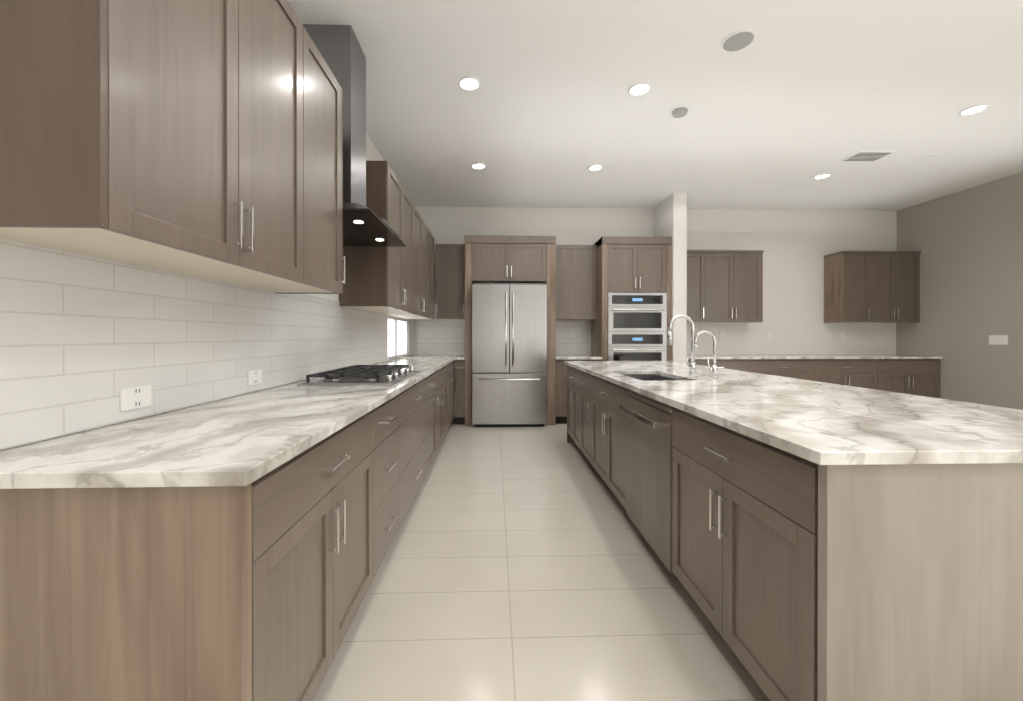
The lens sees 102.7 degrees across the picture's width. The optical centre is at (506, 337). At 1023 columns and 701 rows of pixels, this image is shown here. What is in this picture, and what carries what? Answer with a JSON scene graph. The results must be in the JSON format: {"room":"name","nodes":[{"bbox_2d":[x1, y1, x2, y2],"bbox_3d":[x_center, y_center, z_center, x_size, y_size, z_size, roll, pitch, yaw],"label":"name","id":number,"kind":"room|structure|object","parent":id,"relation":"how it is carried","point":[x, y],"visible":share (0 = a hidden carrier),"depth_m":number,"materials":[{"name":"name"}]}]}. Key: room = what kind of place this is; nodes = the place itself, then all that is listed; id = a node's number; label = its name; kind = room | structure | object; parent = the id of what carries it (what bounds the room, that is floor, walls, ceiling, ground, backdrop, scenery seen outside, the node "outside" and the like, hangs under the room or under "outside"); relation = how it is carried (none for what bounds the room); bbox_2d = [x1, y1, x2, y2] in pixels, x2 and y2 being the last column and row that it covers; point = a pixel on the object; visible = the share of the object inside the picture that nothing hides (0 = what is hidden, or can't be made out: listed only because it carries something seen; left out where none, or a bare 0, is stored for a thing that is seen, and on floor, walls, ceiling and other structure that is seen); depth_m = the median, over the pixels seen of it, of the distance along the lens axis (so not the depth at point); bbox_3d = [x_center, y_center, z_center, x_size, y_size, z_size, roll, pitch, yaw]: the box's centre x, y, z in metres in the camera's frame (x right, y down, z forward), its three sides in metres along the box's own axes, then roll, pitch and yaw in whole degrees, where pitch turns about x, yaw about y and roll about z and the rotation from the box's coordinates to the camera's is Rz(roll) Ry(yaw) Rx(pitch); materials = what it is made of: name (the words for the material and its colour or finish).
{"room":"kitchen","nodes":[
{"label":"kitchen","id":0,"kind":"room"},
{"bbox_2d":[0,133,411,450],"bbox_3d":[-1.322,-0.368,1.121,0.150,3.130,10.310,0,0,-2],"label":"wall","id":1,"kind":"structure","parent":0,"point":[372,153],"depth_m":3.06,"materials":[{"name":"ceramic tile"},{"name":"paint"}]},
{"bbox_2d":[0,0,315,283],"bbox_3d":[-1.067,-0.815,1.358,0.370,1.118,0.986,0,0,-2],"label":"upper cabinet","id":2,"kind":"object","parent":1,"relation":"attached to","point":[200,138],"depth_m":1.08,"materials":[{"name":"brown wood"}]},
{"bbox_2d":[0,238,412,449],"bbox_3d":[-1.313,-0.008,3.454,0.008,0.546,5.250,0,0,-2],"label":"backsplash","id":3,"kind":"structure","parent":1,"relation":"attached to","point":[84,339],"depth_m":1.38,"materials":[{"name":"white tile"}]},
{"bbox_2d":[120,385,151,411],"bbox_3d":[-1.242,0.201,1.371,0.008,0.072,0.115,0,0,-2],"label":"outlet","id":4,"kind":"object","parent":3,"relation":"attached to","point":[135,397],"visible":1,"depth_m":1.36,"materials":[{"name":"white plastic"}]},
{"bbox_2d":[248,369,261,385],"bbox_3d":[-1.262,0.199,2.050,0.008,0.072,0.115,0,0,-2],"label":"outlet","id":5,"kind":"object","parent":3,"relation":"attached to","point":[254,377],"visible":1,"depth_m":2.04,"materials":[{"name":"white plastic"}]},
{"bbox_2d":[234,41,345,291],"bbox_3d":[-1.086,-0.817,1.997,0.370,1.118,0.526,0,0,-2],"label":"upper cabinet","id":6,"kind":"object","parent":1,"relation":"attached to","point":[329,93],"depth_m":2.09,"materials":[{"name":"brown wood"}]},
{"bbox_2d":[303,24,405,246],"bbox_3d":[-1.031,-1.321,2.723,0.523,1.232,0.916,0,0,-2],"label":"range hood","id":7,"kind":"object","parent":1,"relation":"attached to","point":[339,48],"visible":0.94,"depth_m":2.55,"materials":[{"name":"metal"}]},
{"bbox_2d":[339,161,414,312],"bbox_3d":[-1.138,-0.823,3.731,0.370,1.118,1.096,0,0,-2],"label":"upper cabinet","id":8,"kind":"object","parent":1,"relation":"attached to","point":[395,281],"depth_m":3.19,"materials":[{"name":"brown wood"}]},
{"bbox_2d":[388,316,406,359],"bbox_3d":[-1.405,0.001,5.167,0.048,0.500,1.100,0,0,-2],"label":"window","id":9,"kind":"structure","parent":1,"relation":"in","point":[400,337],"depth_m":5.16,"materials":[{"name":"white glass"}]},
{"bbox_2d":[383,208,430,316],"bbox_3d":[-1.168,-0.826,4.720,0.370,1.118,1.117,0,0,-2],"label":"upper cabinet","id":10,"kind":"object","parent":1,"relation":"attached to","point":[422,233],"depth_m":4.75,"materials":[{"name":"brown wood"}]},
{"bbox_2d":[403,234,434,318],"bbox_3d":[-1.190,-0.829,5.442,0.370,1.118,0.561,0,0,-2],"label":"upper cabinet","id":11,"kind":"object","parent":1,"relation":"attached to","point":[432,238],"depth_m":5.60,"materials":[{"name":"brown wood"}]},
{"bbox_2d":[313,421,769,700],"bbox_3d":[2.453,1.247,1.241,7.802,0.100,10.310,0,0,-2],"label":"floor","id":12,"kind":"structure","parent":0,"point":[522,563],"depth_m":1.84,"materials":[{"name":"tile"}]},
{"bbox_2d":[0,408,375,700],"bbox_3d":[-0.916,0.753,1.337,0.671,0.886,0.950,0,0,-2],"label":"base cabinet","id":13,"kind":"object","parent":12,"relation":"on","point":[257,590],"depth_m":0.87,"materials":[{"name":"brown wood"}]},
{"bbox_2d":[0,355,464,488],"bbox_3d":[-0.909,0.285,3.466,0.811,0.033,5.248,0,0,-2],"label":"countertop","id":14,"kind":"structure","parent":13,"relation":"on","point":[245,439],"depth_m":1.09,"materials":[{"name":"stone"}]},
{"bbox_2d":[297,365,420,385],"bbox_3d":[-0.934,0.242,2.771,0.530,0.057,0.910,0,0,-2],"label":"cooktop","id":15,"kind":"object","parent":14,"relation":"in","point":[367,375],"visible":1,"depth_m":2.48,"materials":[{"name":"metal"}]},
{"bbox_2d":[376,394,399,572],"bbox_3d":[-0.936,0.751,2.023,0.671,0.886,0.538,0,0,-2],"label":"base cabinet","id":16,"kind":"object","parent":12,"relation":"on","point":[388,413],"depth_m":2.05,"materials":[{"name":"brown wood"}]},
{"bbox_2d":[400,374,431,524],"bbox_3d":[-0.960,0.748,2.801,0.671,0.886,1.019,0,0,-2],"label":"base cabinet","id":17,"kind":"object","parent":12,"relation":"on","point":[416,401],"depth_m":2.76,"materials":[{"name":"brown wood"}]},
{"bbox_2d":[432,369,439,460],"bbox_3d":[-0.982,0.746,3.531,0.671,0.886,0.559,0,0,-2],"label":"base cabinet","id":18,"kind":"object","parent":12,"relation":"on","point":[436,375],"depth_m":3.74,"materials":[{"name":"brown wood"}]},
{"bbox_2d":[440,365,447,444],"bbox_3d":[-1.002,0.744,4.201,0.671,0.886,1.016,0,0,-2],"label":"base cabinet","id":19,"kind":"object","parent":12,"relation":"on","point":[443,371],"depth_m":4.40,"materials":[{"name":"brown wood"}]},
{"bbox_2d":[448,360,459,428],"bbox_3d":[-0.996,0.741,5.037,0.733,0.886,0.889,0,0,-2],"label":"base cabinet","id":20,"kind":"object","parent":12,"relation":"on","point":[453,367],"depth_m":5.44,"materials":[{"name":"brown wood"}]},
{"bbox_2d":[460,360,463,419],"bbox_3d":[-1.018,0.738,5.741,0.733,0.886,0.696,0,0,-2],"label":"base cabinet","id":21,"kind":"object","parent":12,"relation":"on","point":[461,361],"depth_m":5.47,"materials":[{"name":"brown wood"}]},
{"bbox_2d":[472,283,546,426],"bbox_3d":[0.026,0.231,5.693,0.984,1.900,0.796,0,0,-2],"label":"refrigerator","id":22,"kind":"object","parent":12,"relation":"on","point":[509,355],"visible":1,"depth_m":5.36,"materials":[{"name":"metal"}]},
{"bbox_2d":[465,235,555,425],"bbox_3d":[0.039,-0.094,5.789,1.221,2.550,0.658,0,0,-2],"label":"surround","id":23,"kind":"object","parent":12,"relation":"on","point":[506,259],"visible":0.96,"depth_m":5.49,"materials":[{"name":"brown wood"}]},
{"bbox_2d":[567,365,575,442],"bbox_3d":[1.259,0.743,4.250,1.146,0.886,0.798,0,0,-2],"label":"base cabinet","id":24,"kind":"object","parent":12,"relation":"on","point":[570,370],"depth_m":4.41,"materials":[{"name":"brown wood"}]},
{"bbox_2d":[556,360,601,423],"bbox_3d":[0.964,0.738,5.820,0.627,0.886,0.658,0,0,-2],"label":"base cabinet","id":25,"kind":"object","parent":12,"relation":"on","point":[561,392],"visible":0.17,"depth_m":5.52,"materials":[{"name":"brown wood"}]},
{"bbox_2d":[556,355,601,359],"bbox_3d":[0.964,0.278,5.821,0.627,0.033,0.653,0,0,-2],"label":"countertop","id":26,"kind":"structure","parent":25,"relation":"on","point":[575,357],"depth_m":5.50,"materials":[{"name":"stone"}]},
{"bbox_2d":[575,369,586,457],"bbox_3d":[1.277,0.745,3.680,1.146,0.886,0.577,0,0,-2],"label":"base cabinet","id":27,"kind":"object","parent":12,"relation":"on","point":[580,376],"depth_m":3.85,"materials":[{"name":"brown wood"}]},
{"bbox_2d":[587,373,618,499],"bbox_3d":[1.297,0.747,3.015,1.146,0.886,0.987,0,0,-2],"label":"base cabinet","id":28,"kind":"object","parent":12,"relation":"on","point":[602,395],"depth_m":3.05,"materials":[{"name":"brown wood"}]},
{"bbox_2d":[591,236,671,360],"bbox_3d":[1.755,-0.094,5.841,0.951,2.550,0.658,0,0,-2],"label":"tall cabinet","id":29,"kind":"object","parent":12,"relation":"on","point":[631,264],"visible":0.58,"depth_m":5.54,"materials":[{"name":"brown wood"}]},
{"bbox_2d":[608,293,666,360],"bbox_3d":[1.761,-0.064,5.792,0.798,1.090,0.641,0,0,-2],"label":"wall oven","id":30,"kind":"object","parent":29,"relation":"in","point":[637,325],"visible":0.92,"depth_m":5.53,"materials":[{"name":"metal"}]},
{"bbox_2d":[619,386,666,561],"bbox_3d":[1.321,0.750,2.220,1.146,0.886,0.737,0,0,-2],"label":"dishwasher","id":31,"kind":"object","parent":12,"relation":"on","point":[642,419],"depth_m":2.23,"materials":[{"name":"brown wood"}]},
{"bbox_2d":[688,359,755,372],"bbox_3d":[2.895,0.738,5.893,0.958,0.886,0.628,0,0,-2],"label":"base cabinet","id":32,"kind":"object","parent":12,"relation":"on","point":[748,365],"depth_m":5.59,"materials":[{"name":"brown wood"}]},
{"bbox_2d":[756,359,819,381],"bbox_3d":[3.764,0.738,5.920,1.017,0.886,0.628,0,0,-2],"label":"base cabinet","id":33,"kind":"object","parent":12,"relation":"on","point":[806,369],"depth_m":5.61,"materials":[{"name":"brown wood"}]},
{"bbox_2d":[663,405,1022,700],"bbox_3d":[1.343,0.753,1.473,1.146,0.886,0.894,0,0,-2],"label":"base cabinet","id":34,"kind":"object","parent":12,"relation":"on","point":[801,579],"depth_m":1.02,"materials":[{"name":"brown wood"}]},
{"bbox_2d":[564,361,1022,464],"bbox_3d":[1.315,0.398,2.842,1.220,0.253,3.665,0,0,-2],"label":"countertop","id":35,"kind":"structure","parent":34,"relation":"on","point":[820,423],"depth_m":1.45,"materials":[{"name":"stone"}]},
{"bbox_2d":[668,314,696,374],"bbox_3d":[1.288,0.048,3.043,0.213,0.442,0.124,0,0,-2],"label":"faucet","id":36,"kind":"object","parent":35,"relation":"on","point":[692,366],"visible":1,"depth_m":3.00,"materials":[{"name":"grey metal"}]},
{"bbox_2d":[694,330,717,377],"bbox_3d":[1.327,0.111,2.765,0.159,0.319,0.110,0,0,-2],"label":"filter faucet","id":37,"kind":"object","parent":35,"relation":"on","point":[714,370],"visible":1,"depth_m":2.72,"materials":[{"name":"grey metal"}]},
{"bbox_2d":[820,359,883,390],"bbox_3d":[4.662,0.738,5.947,1.016,0.886,0.628,0,0,-2],"label":"base cabinet","id":38,"kind":"object","parent":12,"relation":"on","point":[863,373],"depth_m":5.64,"materials":[{"name":"brown wood"}]},
{"bbox_2d":[884,359,939,397],"bbox_3d":[5.531,0.738,5.973,0.958,0.886,0.628,0,0,-2],"label":"base cabinet","id":39,"kind":"object","parent":12,"relation":"on","point":[919,377],"depth_m":5.66,"materials":[{"name":"brown wood"}]},
{"bbox_2d":[687,354,941,358],"bbox_3d":[4.213,0.277,5.919,3.596,0.033,0.653,0,0,-2],"label":"countertop","id":40,"kind":"structure","parent":39,"relation":"on","point":[892,356],"depth_m":5.64,"materials":[{"name":"stone"}]},
{"bbox_2d":[288,0,1022,210],"bbox_3d":[2.453,-1.983,1.230,7.802,0.100,10.310,0,0,-2],"label":"ceiling","id":41,"kind":"structure","parent":0,"point":[790,102],"depth_m":3.33,"materials":[{"name":"white paint"}]},
{"bbox_2d":[458,76,480,90],"bbox_3d":[-0.284,-1.934,3.113,0.174,0.016,0.174,0,0,-2],"label":"recessed light","id":42,"kind":"object","parent":41,"relation":"in","point":[468,83],"visible":1,"depth_m":3.11,"materials":[{"name":"white"}]},
{"bbox_2d":[471,163,485,169],"bbox_3d":[-0.320,-1.939,4.623,0.174,0.016,0.174,0,0,-2],"label":"recessed light","id":43,"kind":"object","parent":41,"relation":"in","point":[478,166],"visible":0.98,"depth_m":4.63,"materials":[{"name":"white"}]},
{"bbox_2d":[588,164,602,170],"bbox_3d":[1.010,-1.939,4.663,0.174,0.016,0.174,0,0,-2],"label":"recessed light","id":44,"kind":"object","parent":41,"relation":"in","point":[595,167],"visible":1,"depth_m":4.66,"materials":[{"name":"white"}]},
{"bbox_2d":[628,82,650,95],"bbox_3d":[1.034,-1.934,3.183,0.174,0.016,0.174,0,0,-2],"label":"recessed light","id":45,"kind":"object","parent":41,"relation":"in","point":[639,88],"visible":0.98,"depth_m":3.18,"materials":[{"name":"white"}]},
{"bbox_2d":[672,107,687,117],"bbox_3d":[1.485,-1.927,3.507,0.130,0.028,0.130,0,0,-2],"label":"smoke detector","id":46,"kind":"object","parent":41,"relation":"attached to","point":[680,112],"visible":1,"depth_m":3.48,"materials":[{"name":"white plastic"}]},
{"bbox_2d":[720,29,756,52],"bbox_3d":[1.510,-1.933,2.667,0.210,0.010,0.210,0,0,-2],"label":"ceiling speaker","id":47,"kind":"object","parent":41,"relation":"attached to","point":[738,40],"visible":1,"depth_m":2.65,"materials":[{"name":"white plastic"}]},
{"bbox_2d":[813,173,830,179],"bbox_3d":[3.793,-1.940,4.917,0.174,0.016,0.174,0,0,-2],"label":"recessed light","id":48,"kind":"object","parent":41,"relation":"in","point":[822,176],"visible":0.96,"depth_m":4.92,"materials":[{"name":"white"}]},
{"bbox_2d":[839,150,895,161],"bbox_3d":[3.850,-1.937,4.368,0.400,0.013,0.240,0,0,-2],"label":"ceiling vent","id":49,"kind":"object","parent":41,"relation":"in","point":[865,156],"visible":1,"depth_m":4.36,"materials":[{"name":"white metal"}]},
{"bbox_2d":[959,104,989,115],"bbox_3d":[3.967,-1.935,3.471,0.174,0.016,0.174,0,0,-2],"label":"recessed light","id":50,"kind":"object","parent":41,"relation":"in","point":[974,109],"visible":0.96,"depth_m":3.47,"materials":[{"name":"white"}]},
{"bbox_2d":[415,206,896,354],"bbox_3d":[2.401,-0.386,6.266,7.602,3.130,0.150,0,0,-2],"label":"wall","id":51,"kind":"structure","parent":0,"point":[796,246],"depth_m":6.24,"materials":[{"name":"white paint"}]},
{"bbox_2d":[435,244,464,319],"bbox_3d":[-0.794,-0.792,5.902,0.433,1.054,0.378,0,0,-2],"label":"upper cabinet","id":52,"kind":"object","parent":51,"relation":"attached to","point":[449,281],"visible":0.88,"depth_m":5.75,"materials":[{"name":"brown wood"}]},
{"bbox_2d":[413,319,590,354],"bbox_3d":[-0.061,-0.017,6.114,2.654,0.546,0.008,0,0,-2],"label":"backsplash","id":53,"kind":"structure","parent":51,"relation":"attached to","point":[442,337],"depth_m":6.09,"materials":[{"name":"white tile"}]},
{"bbox_2d":[556,245,596,319],"bbox_3d":[0.960,-0.792,5.955,0.627,1.054,0.378,0,0,-2],"label":"upper cabinet","id":54,"kind":"object","parent":51,"relation":"attached to","point":[576,282],"visible":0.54,"depth_m":5.80,"materials":[{"name":"brown wood"}]},
{"bbox_2d":[687,250,710,321],"bbox_3d":[2.651,-0.748,6.021,0.474,1.013,0.348,0,0,-2],"label":"upper cabinet","id":55,"kind":"object","parent":51,"relation":"attached to","point":[698,261],"depth_m":5.86,"materials":[{"name":"brown wood"}]},
{"bbox_2d":[720,331,724,338],"bbox_3d":[3.274,-0.040,6.214,0.072,0.115,0.008,0,0,-2],"label":"outlet","id":56,"kind":"object","parent":51,"relation":"attached to","point":[722,334],"visible":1,"depth_m":6.21,"materials":[{"name":"white plastic"}]},
{"bbox_2d":[711,250,762,321],"bbox_3d":[3.224,-0.748,6.038,0.906,1.013,0.348,0,0,-2],"label":"upper cabinet","id":57,"kind":"object","parent":51,"relation":"attached to","point":[724,286],"depth_m":5.87,"materials":[{"name":"brown wood"}]},
{"bbox_2d":[768,331,772,338],"bbox_3d":[4.024,-0.040,6.236,0.072,0.115,0.008,0,0,-2],"label":"outlet","id":58,"kind":"object","parent":51,"relation":"attached to","point":[770,334],"visible":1,"depth_m":6.24,"materials":[{"name":"white plastic"}]},
{"bbox_2d":[841,331,845,338],"bbox_3d":[5.163,-0.041,6.271,0.072,0.115,0.008,0,0,-2],"label":"outlet","id":59,"kind":"object","parent":51,"relation":"attached to","point":[843,334],"visible":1,"depth_m":6.27,"materials":[{"name":"white plastic"}]},
{"bbox_2d":[824,251,920,322],"bbox_3d":[5.433,-0.740,6.090,1.148,1.029,0.378,0,0,-2],"label":"upper cabinet","id":60,"kind":"object","parent":51,"relation":"attached to","point":[871,286],"visible":1,"depth_m":5.94,"materials":[{"name":"brown wood"}]},
{"bbox_2d":[654,193,686,362],"bbox_3d":[2.324,-0.384,5.848,0.182,3.130,0.680,0,0,-2],"label":"wall","id":61,"kind":"structure","parent":0,"point":[670,215],"depth_m":5.51,"materials":[{"name":"white paint"}]},
{"bbox_2d":[896,172,1022,409],"bbox_3d":[6.230,-0.368,1.249,0.150,3.130,10.110,0,0,-2],"label":"wall","id":62,"kind":"structure","parent":0,"point":[968,243],"depth_m":5.31,"materials":[{"name":"grey paint"}]},
{"bbox_2d":[989,335,1007,344],"bbox_3d":[6.036,0.028,5.021,0.009,0.115,0.185,0,0,-2],"label":"light switch","id":63,"kind":"object","parent":62,"relation":"attached to","point":[998,339],"visible":1,"depth_m":5.02,"materials":[{"name":"white plastic"}]}
]}

